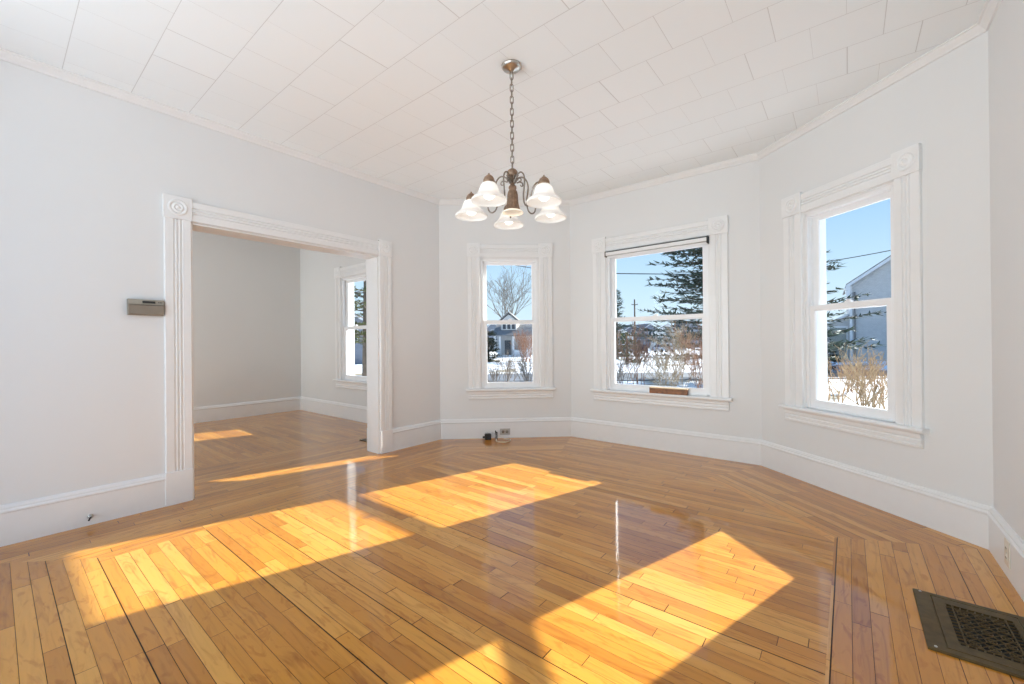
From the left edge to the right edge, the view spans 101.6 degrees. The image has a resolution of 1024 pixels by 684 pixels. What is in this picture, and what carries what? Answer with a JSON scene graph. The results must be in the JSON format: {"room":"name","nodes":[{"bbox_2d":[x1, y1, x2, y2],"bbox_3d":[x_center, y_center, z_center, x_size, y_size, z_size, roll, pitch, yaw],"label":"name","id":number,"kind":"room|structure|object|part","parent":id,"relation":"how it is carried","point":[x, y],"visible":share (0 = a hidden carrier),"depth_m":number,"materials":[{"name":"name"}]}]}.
{"room":"empty dining room","nodes":[
{"label":"empty dining room","id":0,"kind":"room"},
{"bbox_2d":[0,60,439,504],"bbox_3d":[-2.050,-0.252,3.476,0.200,2.757,3.805,-1,0,39],"label":"wall","id":1,"kind":"structure","parent":0,"point":[85,173],"depth_m":2.66,"materials":[{"name":"paint"}]},
{"bbox_2d":[0,474,165,546],"bbox_3d":[-2.761,1.018,2.394,0.026,0.224,1.217,-1,0,39],"label":"baseboard","id":2,"kind":"structure","parent":1,"relation":"attached to","point":[26,520],"depth_m":2.54,"materials":[{"name":"paint"}]},
{"bbox_2d":[127,299,163,315],"bbox_3d":[-2.446,-0.230,2.792,0.040,0.105,0.186,-1,0,39],"label":"thermostat","id":3,"kind":"object","parent":1,"relation":"attached to","point":[134,306],"visible":1,"depth_m":2.78,"materials":[{"name":"plastic"}]},
{"bbox_3d":[-2.436,-0.265,2.784,0.007,0.032,0.180,-1,0,39],"label":"panel","id":4,"kind":"part","parent":3,"relation":"part of","materials":[{"name":"white plastic"}]},
{"bbox_2d":[0,47,439,204],"bbox_3d":[-1.996,-1.605,3.369,0.042,0.052,3.717,-1,0,39],"label":"trim","id":5,"kind":"structure","parent":1,"relation":"attached to","point":[8,56],"depth_m":2.94,"materials":[{"name":"paint"}]},
{"bbox_2d":[162,193,392,506],"bbox_3d":[-1.899,0.051,3.655,0.263,2.150,1.842,-1,0,39],"label":"door frame","id":6,"kind":"structure","parent":1,"relation":"in","point":[178,213],"depth_m":3.02,"materials":[{"name":"paint"}]},
{"bbox_3d":[-2.341,0.019,2.934,0.021,1.762,0.152,-1,0,39],"label":"casing","id":7,"kind":"part","parent":6,"relation":"part of","materials":[{"name":"paint"}]},
{"bbox_3d":[-1.820,-0.936,3.596,0.021,0.142,1.531,-1,0,39],"label":"head casing","id":8,"kind":"part","parent":6,"relation":"part of","materials":[{"name":"paint"}]},
{"bbox_3d":[-1.285,0.013,4.249,0.021,1.762,0.137,-1,0,39],"label":"casing","id":9,"kind":"part","parent":6,"relation":"part of","materials":[{"name":"paint"}]},
{"bbox_2d":[393,420,440,450],"bbox_3d":[-1.023,1.008,4.557,0.026,0.224,0.665,-1,0,39],"label":"baseboard","id":10,"kind":"structure","parent":1,"relation":"attached to","point":[417,434],"depth_m":4.53,"materials":[{"name":"paint"}]},
{"bbox_2d":[193,231,300,406],"bbox_3d":[-4.860,-0.221,5.711,0.200,2.757,4.170,-1,0,39],"label":"wall","id":11,"kind":"structure","parent":0,"point":[247,321],"depth_m":6.45,"materials":[{"name":"paint"}]},
{"bbox_2d":[194,396,300,422],"bbox_3d":[-4.760,1.044,5.638,0.026,0.224,3.770,-1,0,39],"label":"baseboard","id":12,"kind":"structure","parent":11,"relation":"attached to","point":[253,408],"depth_m":6.43,"materials":[{"name":"paint"}]},
{"bbox_2d":[300,249,366,406],"bbox_3d":[-2.217,-0.244,6.134,3.790,2.757,0.200,-1,0,39],"label":"wall","id":13,"kind":"structure","parent":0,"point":[317,281],"depth_m":6.69,"materials":[{"name":"paint"}]},
{"bbox_2d":[300,396,366,422],"bbox_3d":[-2.276,1.023,6.043,3.390,0.224,0.026,-1,0,39],"label":"baseboard","id":14,"kind":"structure","parent":13,"relation":"attached to","point":[331,408],"depth_m":6.37,"materials":[{"name":"paint"}]},
{"bbox_2d":[332,261,366,390],"bbox_3d":[-2.227,-0.222,6.137,1.062,1.810,0.308,-1,0,39],"label":"window","id":15,"kind":"structure","parent":13,"relation":"attached to","point":[344,287],"depth_m":6.28,"materials":[{"name":"paint"}]},
{"bbox_3d":[-2.626,-0.199,6.321,0.152,1.525,0.021,-1,0,39],"label":"casing","id":16,"kind":"part","parent":15,"relation":"part of","materials":[{"name":"paint"}]},
{"bbox_3d":[-2.301,-1.037,6.056,0.692,0.145,0.021,-1,0,39],"label":"head casing","id":17,"kind":"part","parent":15,"relation":"part of","materials":[{"name":"paint"}]},
{"bbox_3d":[-2.247,-0.192,6.112,0.672,1.512,0.116,-1,0,39],"label":"frame","id":18,"kind":"part","parent":15,"relation":"part of","materials":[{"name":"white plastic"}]},
{"bbox_3d":[-2.262,0.158,6.089,0.648,0.783,0.032,-1,0,39],"label":"sash","id":19,"kind":"part","parent":15,"relation":"part of","materials":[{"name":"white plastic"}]},
{"bbox_3d":[-2.244,-0.559,6.121,0.648,0.743,0.032,-1,0,39],"label":"sash","id":20,"kind":"part","parent":15,"relation":"part of","materials":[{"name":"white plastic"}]},
{"bbox_2d":[0,0,985,200],"bbox_3d":[-1.432,-1.761,3.574,8.247,0.250,5.144,-1,0,39],"label":"ceiling","id":21,"kind":"structure","parent":0,"point":[415,95],"depth_m":2.52,"materials":[{"name":"tile"}]},
{"bbox_2d":[455,59,565,229],"bbox_3d":[-0.008,-1.208,2.516,0.683,0.886,0.673,-1,0,0],"label":"chandelier","id":22,"kind":"object","parent":21,"relation":"hanging from","point":[544,197],"visible":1,"depth_m":2.47,"materials":[{"name":"white glass"}]},
{"bbox_3d":[-0.248,-0.814,2.552,0.197,0.103,0.197,-1,0,12],"label":"lamp shade","id":23,"kind":"part","parent":22,"relation":"part of","materials":[{"name":"white glass"}]},
{"bbox_3d":[-0.125,-0.816,2.275,0.197,0.103,0.197,-1,0,30],"label":"lamp shade","id":24,"kind":"part","parent":22,"relation":"part of","materials":[{"name":"white glass"}]},
{"bbox_3d":[-0.125,-0.819,2.275,0.062,0.088,0.062,-1,0,30],"label":"bulb","id":25,"kind":"part","parent":22,"relation":"part of","materials":[{"name":"white glass"}]},
{"bbox_3d":[-0.117,-0.887,2.522,0.225,0.222,0.013,-1,0,12],"label":"arm","id":26,"kind":"part","parent":22,"relation":"part of","materials":[{"name":"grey metal"}]},
{"bbox_3d":[-0.056,-0.888,2.391,0.013,0.222,0.225,-1,0,30],"label":"arm","id":27,"kind":"part","parent":22,"relation":"part of","materials":[{"name":"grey metal"}]},
{"bbox_3d":[-0.023,-0.816,2.755,0.197,0.103,0.197,0,0,-6],"label":"lamp shade","id":28,"kind":"part","parent":22,"relation":"part of","materials":[{"name":"white glass"}]},
{"bbox_3d":[0.004,-0.780,2.498,0.126,0.019,0.126,-1,0,0],"label":"downlight glass","id":29,"kind":"part","parent":22,"relation":"part of","materials":[{"name":"beige glass"}]},
{"bbox_3d":[0.115,-0.889,2.550,0.225,0.222,0.013,0,0,-24],"label":"arm","id":30,"kind":"part","parent":22,"relation":"part of","materials":[{"name":"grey metal"}]},
{"bbox_3d":[0.087,-0.889,2.408,0.013,0.222,0.225,0,0,-42],"label":"arm","id":31,"kind":"part","parent":22,"relation":"part of","materials":[{"name":"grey metal"}]},
{"bbox_3d":[0.177,-0.819,2.306,0.197,0.103,0.197,0,0,-42],"label":"lamp shade","id":32,"kind":"part","parent":22,"relation":"part of","materials":[{"name":"white glass"}]},
{"bbox_3d":[0.177,-0.822,2.306,0.062,0.088,0.062,0,0,-42],"label":"bulb","id":33,"kind":"part","parent":22,"relation":"part of","materials":[{"name":"white glass"}]},
{"bbox_3d":[0.240,-0.818,2.603,0.197,0.103,0.197,0,0,-24],"label":"lamp shade","id":34,"kind":"part","parent":22,"relation":"part of","materials":[{"name":"white glass"}]},
{"bbox_2d":[439,205,570,419],"bbox_3d":[-0.085,-0.266,4.973,1.694,2.757,0.200,-1,0,-3],"label":"wall","id":35,"kind":"structure","parent":0,"point":[454,233],"depth_m":4.86,"materials":[{"name":"paint"}]},
{"bbox_2d":[439,199,568,205],"bbox_3d":[-0.084,-1.618,4.856,1.528,0.052,0.042,-1,0,-3],"label":"trim","id":36,"kind":"structure","parent":35,"relation":"attached to","point":[442,201],"depth_m":4.83,"materials":[{"name":"paint"}]},
{"bbox_2d":[500,428,509,434],"bbox_3d":[-0.080,1.039,4.846,0.118,0.073,0.008,-1,0,-4],"label":"wall outlet","id":37,"kind":"object","parent":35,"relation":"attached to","point":[506,431],"visible":1,"depth_m":4.84,"materials":[{"name":"plastic"}]},
{"bbox_2d":[441,417,570,438],"bbox_3d":[-0.061,1.000,4.858,1.528,0.224,0.026,-1,0,-3],"label":"baseboard","id":38,"kind":"structure","parent":35,"relation":"attached to","point":[545,426],"depth_m":4.85,"materials":[{"name":"paint"}]},
{"bbox_2d":[466,243,555,398],"bbox_3d":[-0.026,-0.245,4.973,1.041,1.810,0.308,-1,0,-3],"label":"window","id":39,"kind":"structure","parent":35,"relation":"in","point":[541,386],"depth_m":4.88,"materials":[{"name":"paint"}]},
{"bbox_3d":[-0.439,-0.222,4.841,0.142,1.525,0.021,-1,0,-3],"label":"casing","id":40,"kind":"part","parent":39,"relation":"part of","materials":[{"name":"paint"}]},
{"bbox_3d":[-0.032,-0.581,4.951,0.637,0.743,0.032,-1,0,-3],"label":"sash","id":41,"kind":"part","parent":39,"relation":"part of","materials":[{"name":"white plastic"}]},
{"bbox_3d":[-0.032,-1.060,4.868,0.681,0.145,0.021,-1,0,-3],"label":"head casing","id":42,"kind":"part","parent":39,"relation":"part of","materials":[{"name":"paint"}]},
{"bbox_3d":[-0.029,-0.215,4.940,0.661,1.512,0.116,-1,0,-3],"label":"frame","id":43,"kind":"part","parent":39,"relation":"part of","materials":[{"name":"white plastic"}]},
{"bbox_3d":[-0.024,0.136,4.911,0.637,0.783,0.032,-1,0,-3],"label":"sash","id":44,"kind":"part","parent":39,"relation":"part of","materials":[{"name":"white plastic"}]},
{"bbox_3d":[0.399,-0.229,4.892,0.152,1.525,0.021,-1,0,-3],"label":"casing","id":45,"kind":"part","parent":39,"relation":"part of","materials":[{"name":"paint"}]},
{"bbox_2d":[0,410,1023,683],"bbox_3d":[-1.391,1.271,3.568,8.067,0.300,4.964,-1,0,39],"label":"floor","id":46,"kind":"structure","parent":0,"point":[301,553],"depth_m":1.97,"materials":[{"name":"brown wood"}]},
{"bbox_2d":[483,432,490,439],"bbox_3d":[-0.287,1.073,4.771,0.096,0.082,0.046,0,0,-12],"label":"power adapter","id":47,"kind":"object","parent":46,"relation":"on","point":[487,436],"visible":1,"depth_m":4.75,"materials":[{"name":"black plastic"}]},
{"bbox_2d":[913,588,1023,679],"bbox_3d":[1.754,1.082,1.552,0.346,0.012,0.452,-1,0,39],"label":"floor vent","id":48,"kind":"object","parent":46,"relation":"in","point":[993,639],"visible":1,"depth_m":1.55,"materials":[{"name":"metal"}]},
{"bbox_2d":[945,604,1023,663],"bbox_3d":[1.763,1.080,1.548,0.191,0.004,0.308,-1,0,39],"label":"grille","id":49,"kind":"object","parent":48,"relation":"attached to","point":[981,632],"depth_m":1.55,"materials":[{"name":"metal"}]},
{"bbox_2d":[569,160,761,439],"bbox_3d":[1.508,-0.281,4.390,2.095,2.757,0.200,-1,0,39],"label":"wall","id":50,"kind":"structure","parent":0,"point":[734,191],"depth_m":4.06,"materials":[{"name":"paint"}]},
{"bbox_2d":[590,215,732,410],"bbox_3d":[1.524,-0.260,4.372,1.437,1.810,0.308,-1,0,39],"label":"window","id":51,"kind":"structure","parent":50,"relation":"in","point":[714,394],"depth_m":4.13,"materials":[{"name":"paint"}]},
{"bbox_3d":[0.982,-0.235,4.671,0.157,1.525,0.021,-1,0,39],"label":"casing","id":52,"kind":"part","parent":51,"relation":"part of","materials":[{"name":"paint"}]},
{"bbox_2d":[604,236,708,258],"bbox_3d":[1.442,-0.959,4.280,1.060,0.076,0.056,-1,0,39],"label":"roller shade","id":53,"kind":"object","parent":51,"relation":"attached to","point":[698,241],"visible":1,"depth_m":4.23,"materials":[{"name":"fabric"}]},
{"bbox_3d":[1.450,-1.075,4.291,1.057,0.145,0.021,-1,0,39],"label":"head casing","id":54,"kind":"part","parent":51,"relation":"part of","materials":[{"name":"paint"}]},
{"bbox_3d":[1.505,-0.230,4.347,1.037,1.512,0.116,-1,0,39],"label":"frame","id":55,"kind":"part","parent":51,"relation":"part of","materials":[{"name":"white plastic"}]},
{"bbox_3d":[1.490,0.121,4.323,1.013,0.783,0.032,-1,0,39],"label":"sash","id":56,"kind":"part","parent":51,"relation":"part of","materials":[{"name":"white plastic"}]},
{"bbox_3d":[1.508,-0.597,4.355,1.013,0.743,0.032,-1,0,39],"label":"sash","id":57,"kind":"part","parent":51,"relation":"part of","materials":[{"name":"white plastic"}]},
{"bbox_2d":[649,386,688,394],"bbox_3d":[1.573,0.490,4.197,0.374,0.062,0.061,-1,0,38],"label":"wood block","id":58,"kind":"object","parent":51,"relation":"on","point":[660,390],"visible":1,"depth_m":4.17,"materials":[{"name":"brown wood"}]},
{"bbox_3d":[1.936,-0.245,3.904,0.157,1.525,0.021,-1,0,39],"label":"casing","id":59,"kind":"part","parent":51,"relation":"part of","materials":[{"name":"paint"}]},
{"bbox_2d":[569,153,758,205],"bbox_3d":[1.421,-1.633,4.298,1.944,0.052,0.042,-1,0,39],"label":"trim","id":60,"kind":"structure","parent":50,"relation":"attached to","point":[752,157],"depth_m":4.17,"materials":[{"name":"paint"}]},
{"bbox_2d":[571,417,760,464],"bbox_3d":[1.450,0.986,4.298,1.944,0.224,0.026,-1,0,39],"label":"baseboard","id":61,"kind":"structure","parent":50,"relation":"attached to","point":[724,447],"depth_m":4.17,"materials":[{"name":"paint"}]},
{"bbox_2d":[759,31,993,506],"bbox_3d":[2.449,-0.293,2.948,0.200,2.757,1.720,0,0,-11],"label":"wall","id":62,"kind":"structure","parent":0,"point":[942,106],"depth_m":2.42,"materials":[{"name":"paint"}]},
{"bbox_2d":[778,143,929,448],"bbox_3d":[2.440,-0.272,2.977,0.308,1.810,1.034,0,0,-11],"label":"window","id":63,"kind":"structure","parent":62,"relation":"in","point":[806,307],"depth_m":2.85,"materials":[{"name":"paint"}]},
{"bbox_3d":[2.260,-0.250,3.355,0.021,1.525,0.167,0,0,-11],"label":"casing","id":64,"kind":"part","parent":63,"relation":"part of","materials":[{"name":"paint"}]},
{"bbox_3d":[2.330,-1.086,2.947,0.021,0.145,0.659,0,0,-11],"label":"head casing","id":65,"kind":"part","parent":63,"relation":"part of","materials":[{"name":"paint"}]},
{"bbox_3d":[2.411,-0.241,2.959,0.116,1.512,0.639,0,0,-11],"label":"frame","id":66,"kind":"part","parent":63,"relation":"part of","materials":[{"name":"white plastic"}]},
{"bbox_3d":[2.385,0.109,2.953,0.032,0.783,0.615,0,0,-11],"label":"sash","id":67,"kind":"part","parent":63,"relation":"part of","materials":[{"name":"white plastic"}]},
{"bbox_3d":[2.417,-0.608,2.962,0.032,0.743,0.615,0,0,-11],"label":"sash","id":68,"kind":"part","parent":63,"relation":"part of","materials":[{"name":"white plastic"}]},
{"bbox_3d":[2.413,-0.253,2.545,0.021,1.525,0.142,0,0,-11],"label":"casing","id":69,"kind":"part","parent":63,"relation":"part of","materials":[{"name":"paint"}]},
{"bbox_2d":[756,23,986,159],"bbox_3d":[2.316,-1.644,2.938,0.042,0.052,1.554,0,0,-11],"label":"trim","id":70,"kind":"structure","parent":62,"relation":"attached to","point":[975,30],"depth_m":2.66,"materials":[{"name":"paint"}]},
{"bbox_2d":[761,440,990,549],"bbox_3d":[2.348,0.974,2.933,0.026,0.224,1.554,0,0,-11],"label":"baseboard","id":71,"kind":"structure","parent":62,"relation":"attached to","point":[966,520],"depth_m":2.65,"materials":[{"name":"paint"}]},
{"bbox_2d":[988,0,1023,540],"bbox_3d":[1.431,-0.290,0.693,0.200,2.757,3.828,-1,0,39],"label":"wall","id":72,"kind":"structure","parent":0,"point":[1006,30],"depth_m":1.95,"materials":[{"name":"paint"}]},
{"bbox_2d":[977,0,1001,30],"bbox_3d":[1.296,-1.641,0.736,0.042,0.052,3.735,-1,0,39],"label":"trim","id":73,"kind":"structure","parent":72,"relation":"attached to","point":[990,8],"depth_m":2.09,"materials":[{"name":"paint"}]},
{"bbox_2d":[987,507,1023,600],"bbox_3d":[1.325,0.978,0.725,0.026,0.224,3.735,-1,0,39],"label":"baseboard","id":74,"kind":"structure","parent":72,"relation":"attached to","point":[999,528],"depth_m":1.92,"materials":[{"name":"paint"}]},
{"bbox_2d":[1004,537,1010,568],"bbox_3d":[2.267,0.966,1.915,0.008,0.118,0.073,-1,0,39],"label":"wall outlet","id":75,"kind":"object","parent":74,"relation":"attached to","point":[1007,560],"visible":0.99,"depth_m":1.91,"materials":[{"name":"beige plastic"}]},
{"label":"outside","id":76,"kind":"structure","parent":0,"visible":0},
{"bbox_2d":[616,273,690,274],"bbox_3d":[9.437,-4.112,25.007,13.132,0.593,0.051,-1,0,9],"label":"overhead wire","id":77,"kind":"object","parent":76,"point":[616,273],"visible":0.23,"depth_m":25.26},
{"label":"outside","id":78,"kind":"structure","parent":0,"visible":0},
{"bbox_2d":[829,250,890,261],"bbox_3d":[19.202,-4.835,23.009,6.868,1.040,0.040,-1,0,17],"label":"overhead wire","id":79,"kind":"object","parent":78,"point":[888,250],"visible":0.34,"depth_m":22.96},
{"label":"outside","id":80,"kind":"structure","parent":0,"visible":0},
{"bbox_2d":[355,348,887,408],"bbox_3d":[52.014,1.738,86.529,300.000,0.187,280.000,-1,0,39],"label":"snowy ground","id":81,"kind":"structure","parent":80,"point":[358,367],"depth_m":28.24,"materials":[{"name":"white snow"}]},
{"bbox_2d":[354,313,362,363],"bbox_3d":[-17.345,-0.345,45.740,8.740,5.220,8.740,0,0,-20],"label":"house","id":82,"kind":"structure","parent":81,"relation":"on","point":[358,347],"depth_m":42.17,"materials":[{"name":"blue stone"}]},
{"bbox_2d":[354,280,366,375],"bbox_3d":[-7.351,-2.419,21.012,3.837,9.273,3.922,0,0,-34],"label":"conifer tree","id":83,"kind":"object","parent":81,"relation":"on","point":[357,333],"visible":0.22,"depth_m":20.82,"materials":[{"name":"green plant"}]},
{"bbox_2d":[487,324,496,348],"bbox_3d":[-4.956,-1.415,103.964,5.740,7.420,8.740,0,0,-6],"label":"house","id":84,"kind":"structure","parent":81,"relation":"on","point":[490,327],"depth_m":99.97,"materials":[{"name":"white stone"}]},
{"bbox_2d":[487,330,501,361],"bbox_3d":[-2.396,0.409,44.873,3.418,3.758,3.636,-1,0,39],"label":"conifer tree","id":85,"kind":"object","parent":81,"relation":"on","point":[490,357],"visible":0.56,"depth_m":44.66,"materials":[{"name":"green plant"}]},
{"bbox_2d":[488,355,510,381],"bbox_3d":[-0.965,1.308,17.505,1.289,1.562,1.382,-1,0,39],"label":"bare shrub","id":86,"kind":"object","parent":81,"relation":"on","point":[496,374],"visible":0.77,"depth_m":17.52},
{"bbox_2d":[498,352,518,381],"bbox_3d":[-0.128,1.206,18.064,1.175,1.749,1.114,0,0,-44],"label":"bare shrub","id":87,"kind":"object","parent":81,"relation":"on","point":[509,363],"visible":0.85,"depth_m":17.96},
{"bbox_2d":[487,265,531,317],"bbox_3d":[-0.117,-5.744,71.645,15.260,16.042,11.080,-1,0,15],"label":"bare tree","id":88,"kind":"object","parent":81,"relation":"on","point":[503,275],"visible":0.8,"depth_m":71.07,"materials":[{"name":"grey plant"}]},
{"bbox_2d":[492,312,531,356],"bbox_3d":[1.401,-1.106,64.844,7.500,6.700,10.500,-1,0,8],"label":"house","id":89,"kind":"structure","parent":81,"relation":"on","point":[504,332],"depth_m":61.25,"materials":[{"name":"grey"}]},
{"bbox_3d":[-0.621,0.855,61.824,0.900,2.200,0.080,-1,0,8],"label":"door","id":90,"kind":"part","parent":89,"relation":"part of","materials":[{"name":"grey wood"}]},
{"bbox_3d":[1.424,1.581,59.798,2.700,0.900,0.120,-1,0,8],"label":"porch railing","id":91,"kind":"part","parent":89,"relation":"part of","materials":[{"name":"white wood"}]},
{"bbox_2d":[510,324,531,361],"bbox_3d":[1.704,-0.034,44.287,4.037,4.350,3.820,-1,0,39],"label":"bare shrub","id":92,"kind":"object","parent":81,"relation":"on","point":[524,339],"visible":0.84,"depth_m":44.02,"materials":[{"name":"brown plant"}]},
{"bbox_2d":[511,352,532,381],"bbox_3d":[0.597,1.064,16.552,1.328,2.017,1.250,-1,0,20],"label":"bare shrub","id":93,"kind":"object","parent":81,"relation":"on","point":[523,371],"visible":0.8,"depth_m":16.46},
{"bbox_2d":[616,288,632,358],"bbox_3d":[12.037,-2.041,47.946,3.849,8.301,3.405,-1,0,3],"label":"conifer tree","id":94,"kind":"object","parent":81,"relation":"on","point":[619,303],"visible":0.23,"depth_m":47.85,"materials":[{"name":"green plant"}]},
{"bbox_2d":[616,351,635,383],"bbox_3d":[3.273,1.105,13.544,1.438,1.870,1.663,-1,0,39],"label":"bare shrub","id":95,"kind":"object","parent":81,"relation":"on","point":[620,362],"visible":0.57,"depth_m":13.40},
{"bbox_2d":[618,329,633,344],"bbox_3d":[22.675,-0.486,93.902,6.740,5.020,8.740,0,0,-11],"label":"house","id":96,"kind":"structure","parent":81,"relation":"on","point":[619,329],"depth_m":90.03,"materials":[{"name":"white"}]},
{"bbox_2d":[616,332,643,363],"bbox_3d":[10.614,0.578,37.815,3.016,3.043,3.236,0,0,-26],"label":"conifer tree","id":97,"kind":"object","parent":81,"relation":"on","point":[621,334],"visible":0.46,"depth_m":37.76,"materials":[{"name":"green plant"}]},
{"bbox_2d":[631,299,637,350],"bbox_3d":[17.639,-1.963,60.005,0.940,8.300,0.300,-1,0,0],"label":"utility pole","id":98,"kind":"object","parent":81,"relation":"on","point":[634,304],"visible":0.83,"depth_m":59.92,"materials":[{"name":"brown wood"}]},
{"bbox_2d":[624,324,645,343],"bbox_3d":[31.253,-1.319,111.983,6.740,6.620,8.740,-1,0,0],"label":"house","id":99,"kind":"structure","parent":81,"relation":"on","point":[630,328],"depth_m":108.00,"materials":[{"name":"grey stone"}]},
{"bbox_2d":[616,321,669,384],"bbox_3d":[4.229,0.604,14.497,2.373,2.856,2.012,0,0,-37],"label":"bare shrub","id":100,"kind":"object","parent":81,"relation":"on","point":[638,356],"visible":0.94,"depth_m":14.52,"materials":[{"name":"brown plant"}]},
{"bbox_2d":[636,323,657,347],"bbox_3d":[41.453,-1.862,131.905,9.740,7.620,8.740,0,0,-11],"label":"house","id":101,"kind":"structure","parent":81,"relation":"on","point":[649,326],"depth_m":128.00,"materials":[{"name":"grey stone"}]},
{"bbox_2d":[640,346,686,385],"bbox_3d":[4.889,1.052,13.801,1.347,1.947,2.098,0,0,-28],"label":"bare shrub","id":102,"kind":"object","parent":81,"relation":"on","point":[649,363],"visible":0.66,"depth_m":13.83,"materials":[{"name":"plant"}]},
{"bbox_2d":[653,344,675,352],"bbox_3d":[28.373,1.170,77.996,4.485,1.530,1.840,0,0,-25],"label":"parked car","id":103,"kind":"object","parent":81,"relation":"on","point":[658,346],"visible":0.51,"depth_m":76.88,"materials":[{"name":"silver metal"}]},
{"bbox_2d":[649,324,685,349],"bbox_3d":[37.741,-1.201,101.805,8.740,6.220,8.740,-1,0,17],"label":"house","id":104,"kind":"structure","parent":81,"relation":"on","point":[666,325],"depth_m":98.23,"materials":[{"name":"white"}]},
{"bbox_2d":[643,321,702,386],"bbox_3d":[5.207,0.651,13.164,2.113,2.739,1.661,0,0,-39],"label":"bare shrub","id":105,"kind":"object","parent":81,"relation":"on","point":[667,359],"visible":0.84,"depth_m":13.09,"materials":[{"name":"brown plant"}]},
{"bbox_2d":[664,320,702,387],"bbox_3d":[5.626,0.639,12.745,1.992,2.752,1.536,0,0,-7],"label":"bare shrub","id":106,"kind":"object","parent":81,"relation":"on","point":[695,357],"visible":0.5,"depth_m":12.88,"materials":[{"name":"brown plant"}]},
{"bbox_2d":[673,320,701,347],"bbox_3d":[54.703,-2.380,131.965,10.740,8.420,8.740,0,0,-6],"label":"house","id":107,"kind":"structure","parent":81,"relation":"on","point":[674,325],"depth_m":128.15,"materials":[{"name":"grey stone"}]},
{"bbox_2d":[622,247,886,360],"bbox_3d":[11.092,-5.642,20.315,11.361,15.385,10.919,0,0,-39],"label":"conifer tree","id":108,"kind":"object","parent":81,"relation":"on","point":[698,281],"visible":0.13,"depth_m":19.74,"materials":[{"name":"green plant"}]},
{"bbox_2d":[827,330,845,372],"bbox_3d":[18.659,0.551,25.096,2.154,2.892,2.429,-1,0,19],"label":"conifer tree","id":109,"kind":"object","parent":81,"relation":"on","point":[832,355],"visible":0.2,"depth_m":24.61,"materials":[{"name":"green plant"}]},
{"bbox_2d":[827,348,885,402],"bbox_3d":[8.170,1.065,10.295,1.830,1.848,1.344,-1,0,10],"label":"bare shrub","id":110,"kind":"object","parent":81,"relation":"on","point":[844,364],"visible":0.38,"depth_m":10.35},
{"bbox_2d":[828,340,886,407],"bbox_3d":[8.072,0.970,9.499,1.500,2.037,1.415,0,0,-7],"label":"bare shrub","id":111,"kind":"object","parent":81,"relation":"on","point":[862,394],"visible":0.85,"depth_m":9.38,"materials":[{"name":"brown plant"}]},
{"bbox_2d":[827,255,890,360],"bbox_3d":[38.869,-4.222,41.325,15.820,11.950,10.860,-1,0,37],"label":"house","id":112,"kind":"structure","parent":81,"relation":"on","point":[876,280],"depth_m":39.19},
{"bbox_3d":[31.915,0.139,40.949,1.590,3.350,0.100,-1,0,37],"label":"garage door trim","id":113,"kind":"part","parent":112,"relation":"part of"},
{"bbox_3d":[31.878,0.224,40.890,1.300,3.180,0.080,-1,0,37],"label":"garage door","id":114,"kind":"part","parent":112,"relation":"part of","materials":[{"name":"white"}]},
{"bbox_2d":[832,360,885,392],"bbox_3d":[13.098,1.261,15.797,1.574,1.404,1.462,-1,0,39],"label":"bare shrub","id":115,"kind":"object","parent":81,"relation":"on","point":[842,360],"visible":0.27,"depth_m":15.95,"materials":[{"name":"brown plant"}]},
{"bbox_2d":[866,344,887,409],"bbox_3d":[9.042,1.008,9.860,1.270,1.943,1.293,-1,0,39],"label":"bare shrub","id":116,"kind":"object","parent":81,"relation":"on","point":[885,382],"visible":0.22,"depth_m":9.83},
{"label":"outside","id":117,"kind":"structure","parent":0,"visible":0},
{"bbox_2d":[356,370,886,381],"bbox_3d":[5.018,2.038,23.995,150.000,0.150,5.000,-1,0,0],"label":"street","id":118,"kind":"structure","parent":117,"point":[685,375],"depth_m":23.06,"materials":[{"name":"white snow"}]}
]}

